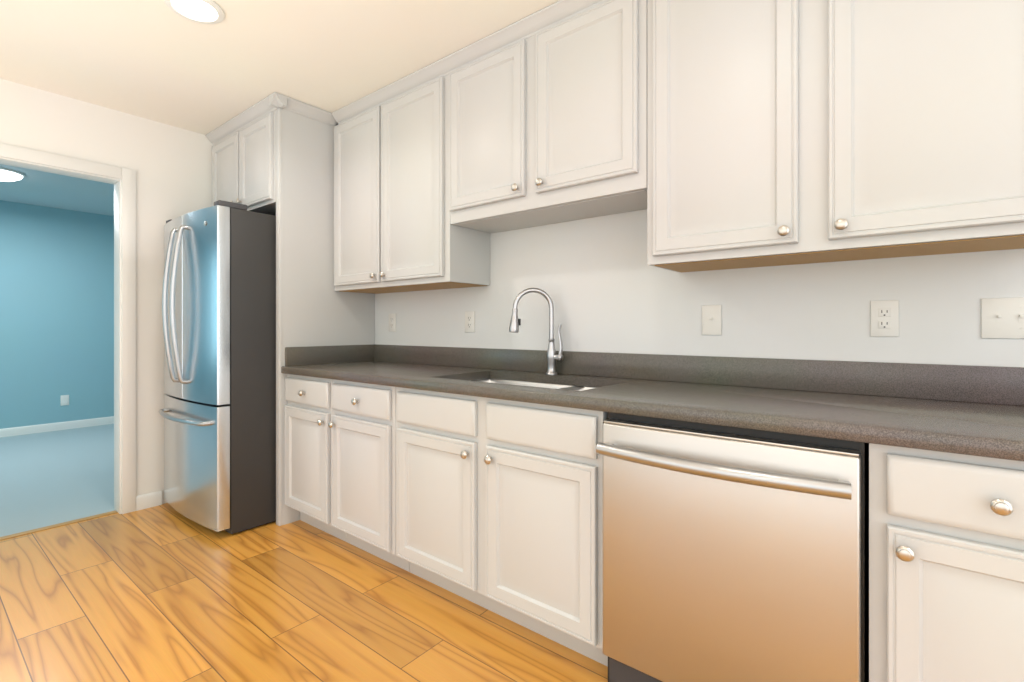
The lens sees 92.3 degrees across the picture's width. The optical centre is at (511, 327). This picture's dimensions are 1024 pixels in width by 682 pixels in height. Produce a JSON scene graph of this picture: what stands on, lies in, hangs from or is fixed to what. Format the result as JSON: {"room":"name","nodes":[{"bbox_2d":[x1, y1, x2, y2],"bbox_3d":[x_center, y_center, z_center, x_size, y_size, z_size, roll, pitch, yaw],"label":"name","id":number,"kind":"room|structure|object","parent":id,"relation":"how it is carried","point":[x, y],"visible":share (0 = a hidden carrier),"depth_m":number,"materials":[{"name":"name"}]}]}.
{"room":"kitchen","nodes":[
{"label":"kitchen","id":0,"kind":"room"},
{"bbox_2d":[0,200,113,428],"bbox_3d":[-5.460,-0.090,5.037,0.100,2.470,4.400,0,0,39],"label":"wall","id":1,"kind":"structure","parent":0,"point":[56,303],"depth_m":5.45,"materials":[{"name":"paint"}]},
{"bbox_2d":[0,416,113,437],"bbox_3d":[-5.415,1.101,5.001,0.014,0.088,4.180,0,0,39],"label":"baseboard","id":2,"kind":"structure","parent":1,"relation":"attached to","point":[24,430],"depth_m":5.44,"materials":[{"name":"white paint"}]},
{"bbox_2d":[61,395,68,405],"bbox_3d":[-5.013,0.818,5.510,0.006,0.115,0.072,0,0,39],"label":"outlet","id":3,"kind":"object","parent":1,"relation":"attached to","point":[64,399],"visible":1,"depth_m":5.51,"materials":[{"name":"white plastic"}]},
{"bbox_2d":[0,424,114,536],"bbox_3d":[-4.077,1.160,3.933,3.640,0.030,4.400,0,0,39],"label":"floor","id":4,"kind":"structure","parent":0,"point":[53,477],"depth_m":3.75,"materials":[{"name":"carpet"}]},
{"bbox_2d":[0,78,212,503],"bbox_3d":[-2.812,-0.090,2.603,0.124,2.470,4.900,0,0,39],"label":"wall","id":5,"kind":"structure","parent":0,"point":[170,165],"depth_m":3.11,"materials":[{"name":"white paint"}]},
{"bbox_2d":[0,143,135,513],"bbox_3d":[-2.856,0.084,2.535,0.145,2.122,1.464,0,0,39],"label":"door frame","id":6,"kind":"structure","parent":5,"relation":"attached to","point":[123,180],"depth_m":3.02,"materials":[{"name":"white paint"}]},
{"bbox_2d":[136,491,161,510],"bbox_3d":[-1.175,1.101,0.235,5.389,0.088,3.239,0,0,39],"label":"baseboard","id":7,"kind":"structure","parent":5,"relation":"attached to","point":[149,500],"depth_m":3.12,"materials":[{"name":"white paint"}]},
{"bbox_2d":[0,0,558,215],"bbox_3d":[-2.092,-1.340,1.964,9.200,0.030,5.000,0,0,39],"label":"ceiling","id":8,"kind":"structure","parent":0,"point":[160,61],"depth_m":2.37,"materials":[{"name":"beige paint"}]},
{"bbox_2d":[0,167,25,181],"bbox_3d":[-4.366,-1.288,4.164,0.350,0.072,0.350,0,0,39],"label":"ceiling light","id":9,"kind":"object","parent":8,"relation":"attached to","point":[8,175],"visible":1,"depth_m":4.16,"materials":[{"name":"white paint"}]},
{"bbox_2d":[164,0,223,23],"bbox_3d":[-1.309,-1.318,2.030,0.210,0.011,0.210,0,0,39],"label":"recessed light","id":10,"kind":"object","parent":8,"relation":"in","point":[206,11],"visible":1,"depth_m":2.04,"materials":[{"name":"white paint"}]},
{"bbox_2d":[0,503,607,681],"bbox_3d":[-0.895,1.160,0.625,5.460,0.030,4.400,0,0,39],"label":"floor","id":11,"kind":"structure","parent":0,"point":[166,592],"depth_m":1.95,"materials":[{"name":"brown wood"}]},
{"bbox_2d":[0,511,116,539],"bbox_3d":[-2.861,1.143,2.539,0.050,0.005,1.304,0,0,39],"label":"threshold","id":12,"kind":"object","parent":11,"relation":"on","point":[54,526],"depth_m":2.83,"materials":[{"name":"brown wood"}]},
{"bbox_2d":[159,200,275,533],"bbox_3d":[-1.660,0.229,3.207,0.845,1.832,1.019,0,0,39],"label":"refrigerator","id":13,"kind":"object","parent":11,"relation":"on","point":[218,412],"visible":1,"depth_m":2.76,"materials":[{"name":"grey metal"}]},
{"bbox_2d":[285,374,345,541],"bbox_3d":[-0.949,0.707,2.928,0.477,0.876,0.661,0,0,39],"label":"base cabinet","id":14,"kind":"object","parent":11,"relation":"on","point":[308,410],"visible":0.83,"depth_m":2.68,"materials":[{"name":"white paint"}]},
{"bbox_2d":[276,108,374,525],"bbox_3d":[-1.152,-0.060,3.096,0.043,2.410,0.652,0,0,39],"label":"end panel","id":15,"kind":"object","parent":11,"relation":"on","point":[314,307],"visible":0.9,"depth_m":2.95,"materials":[{"name":"white paint"}]},
{"bbox_2d":[328,379,409,571],"bbox_3d":[-0.559,0.707,2.617,0.515,0.876,0.661,0,0,39],"label":"base cabinet","id":16,"kind":"object","parent":11,"relation":"on","point":[362,424],"visible":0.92,"depth_m":2.36,"materials":[{"name":"white paint"}]},
{"bbox_2d":[396,386,607,666],"bbox_3d":[0.056,0.707,2.126,1.051,0.876,0.661,0,0,39],"label":"sink base","id":17,"kind":"object","parent":11,"relation":"on","point":[499,506],"visible":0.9,"depth_m":1.81,"materials":[{"name":"white paint"}]},
{"bbox_2d":[281,344,1023,461],"bbox_3d":[0.295,0.190,1.947,3.648,0.150,0.643,0,0,39],"label":"countertop","id":18,"kind":"structure","parent":17,"relation":"on","point":[969,410],"depth_m":1.63,"materials":[{"name":"grey stone"}]},
{"bbox_2d":[472,378,595,390],"bbox_3d":[0.063,0.373,2.147,0.824,0.212,0.449,0,0,39],"label":"sink","id":19,"kind":"object","parent":18,"relation":"attached to","point":[544,385],"depth_m":2.37,"materials":[{"name":"silver metal"}]},
{"bbox_2d":[509,288,563,374],"bbox_3d":[0.116,0.017,2.342,0.218,0.414,0.176,0,0,39],"label":"faucet","id":20,"kind":"object","parent":18,"relation":"on","point":[552,355],"visible":1,"depth_m":2.34,"materials":[{"name":"silver metal"}]},
{"bbox_2d":[596,412,868,681],"bbox_3d":[0.706,0.709,1.543,0.674,0.872,0.708,0,0,39],"label":"dishwasher","id":21,"kind":"object","parent":11,"relation":"on","point":[733,554],"visible":0.98,"depth_m":1.30,"materials":[{"name":"silver metal"}]},
{"bbox_2d":[869,443,1023,681],"bbox_3d":[1.171,0.707,1.236,0.417,0.876,0.661,0,0,39],"label":"base cabinet","id":22,"kind":"object","parent":11,"relation":"on","point":[946,566],"visible":1,"depth_m":1.05,"materials":[{"name":"white paint"}]},
{"bbox_2d":[205,0,607,144],"bbox_3d":[-0.382,-1.294,2.268,4.087,0.057,0.417,0,0,39],"label":"crown molding","id":23,"kind":"structure","parent":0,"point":[549,16],"depth_m":2.54,"materials":[{"name":"white paint"}]},
{"bbox_2d":[375,209,1023,366],"bbox_3d":[0.461,-0.090,2.293,5.620,2.470,0.100,0,0,39],"label":"wall","id":24,"kind":"structure","parent":0,"point":[602,284],"depth_m":2.00,"materials":[{"name":"white paint"}]},
{"bbox_2d":[212,110,275,215],"bbox_3d":[-1.539,-0.998,3.371,0.902,0.535,0.704,0,0,39],"label":"upper cabinet","id":25,"kind":"object","parent":24,"relation":"attached to","point":[244,165],"visible":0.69,"depth_m":3.04,"materials":[{"name":"white paint"}]},
{"bbox_2d":[389,313,395,331],"bbox_3d":[-0.784,-0.031,3.217,0.074,0.119,0.007,0,0,39],"label":"outlet","id":26,"kind":"object","parent":24,"relation":"attached to","point":[392,322],"visible":1,"depth_m":3.21,"materials":[{"name":"white plastic"}]},
{"bbox_2d":[334,74,489,293],"bbox_3d":[-0.635,-0.746,2.873,1.035,1.038,0.356,0,0,39],"label":"upper cabinet","id":27,"kind":"object","parent":24,"relation":"attached to","point":[395,230],"visible":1,"depth_m":2.67,"materials":[{"name":"white paint"}]},
{"bbox_2d":[465,311,474,331],"bbox_3d":[-0.239,-0.031,2.781,0.074,0.119,0.007,0,0,39],"label":"outlet","id":28,"kind":"object","parent":24,"relation":"attached to","point":[469,321],"visible":1,"depth_m":2.78,"materials":[{"name":"white plastic"}]},
{"bbox_2d":[449,0,646,232],"bbox_3d":[0.173,-0.888,2.228,1.027,0.753,0.356,0,0,39],"label":"upper cabinet","id":29,"kind":"object","parent":24,"relation":"attached to","point":[547,126],"visible":0.98,"depth_m":2.06,"materials":[{"name":"white paint"}]},
{"bbox_2d":[702,305,720,334],"bbox_3d":[0.792,-0.029,1.954,0.074,0.119,0.015,0,0,39],"label":"light switch","id":30,"kind":"object","parent":24,"relation":"attached to","point":[711,319],"visible":1,"depth_m":1.96,"materials":[{"name":"white plastic"}]},
{"bbox_2d":[647,0,1023,271],"bbox_3d":[0.993,-0.746,1.573,1.067,1.038,0.356,0,0,39],"label":"upper cabinet","id":31,"kind":"object","parent":24,"relation":"attached to","point":[786,132],"visible":1,"depth_m":1.46,"materials":[{"name":"white paint"}]},
{"bbox_2d":[871,300,898,336],"bbox_3d":[1.223,-0.029,1.614,0.074,0.119,0.007,0,0,39],"label":"outlet","id":32,"kind":"object","parent":24,"relation":"attached to","point":[884,318],"visible":1,"depth_m":1.61,"materials":[{"name":"white plastic"}]},
{"bbox_2d":[981,297,1023,338],"bbox_3d":[1.448,-0.027,1.430,0.120,0.119,0.015,0,0,39],"label":"light switch","id":33,"kind":"object","parent":24,"relation":"attached to","point":[1002,317],"visible":1,"depth_m":1.44,"materials":[{"name":"white plastic"}]}
]}

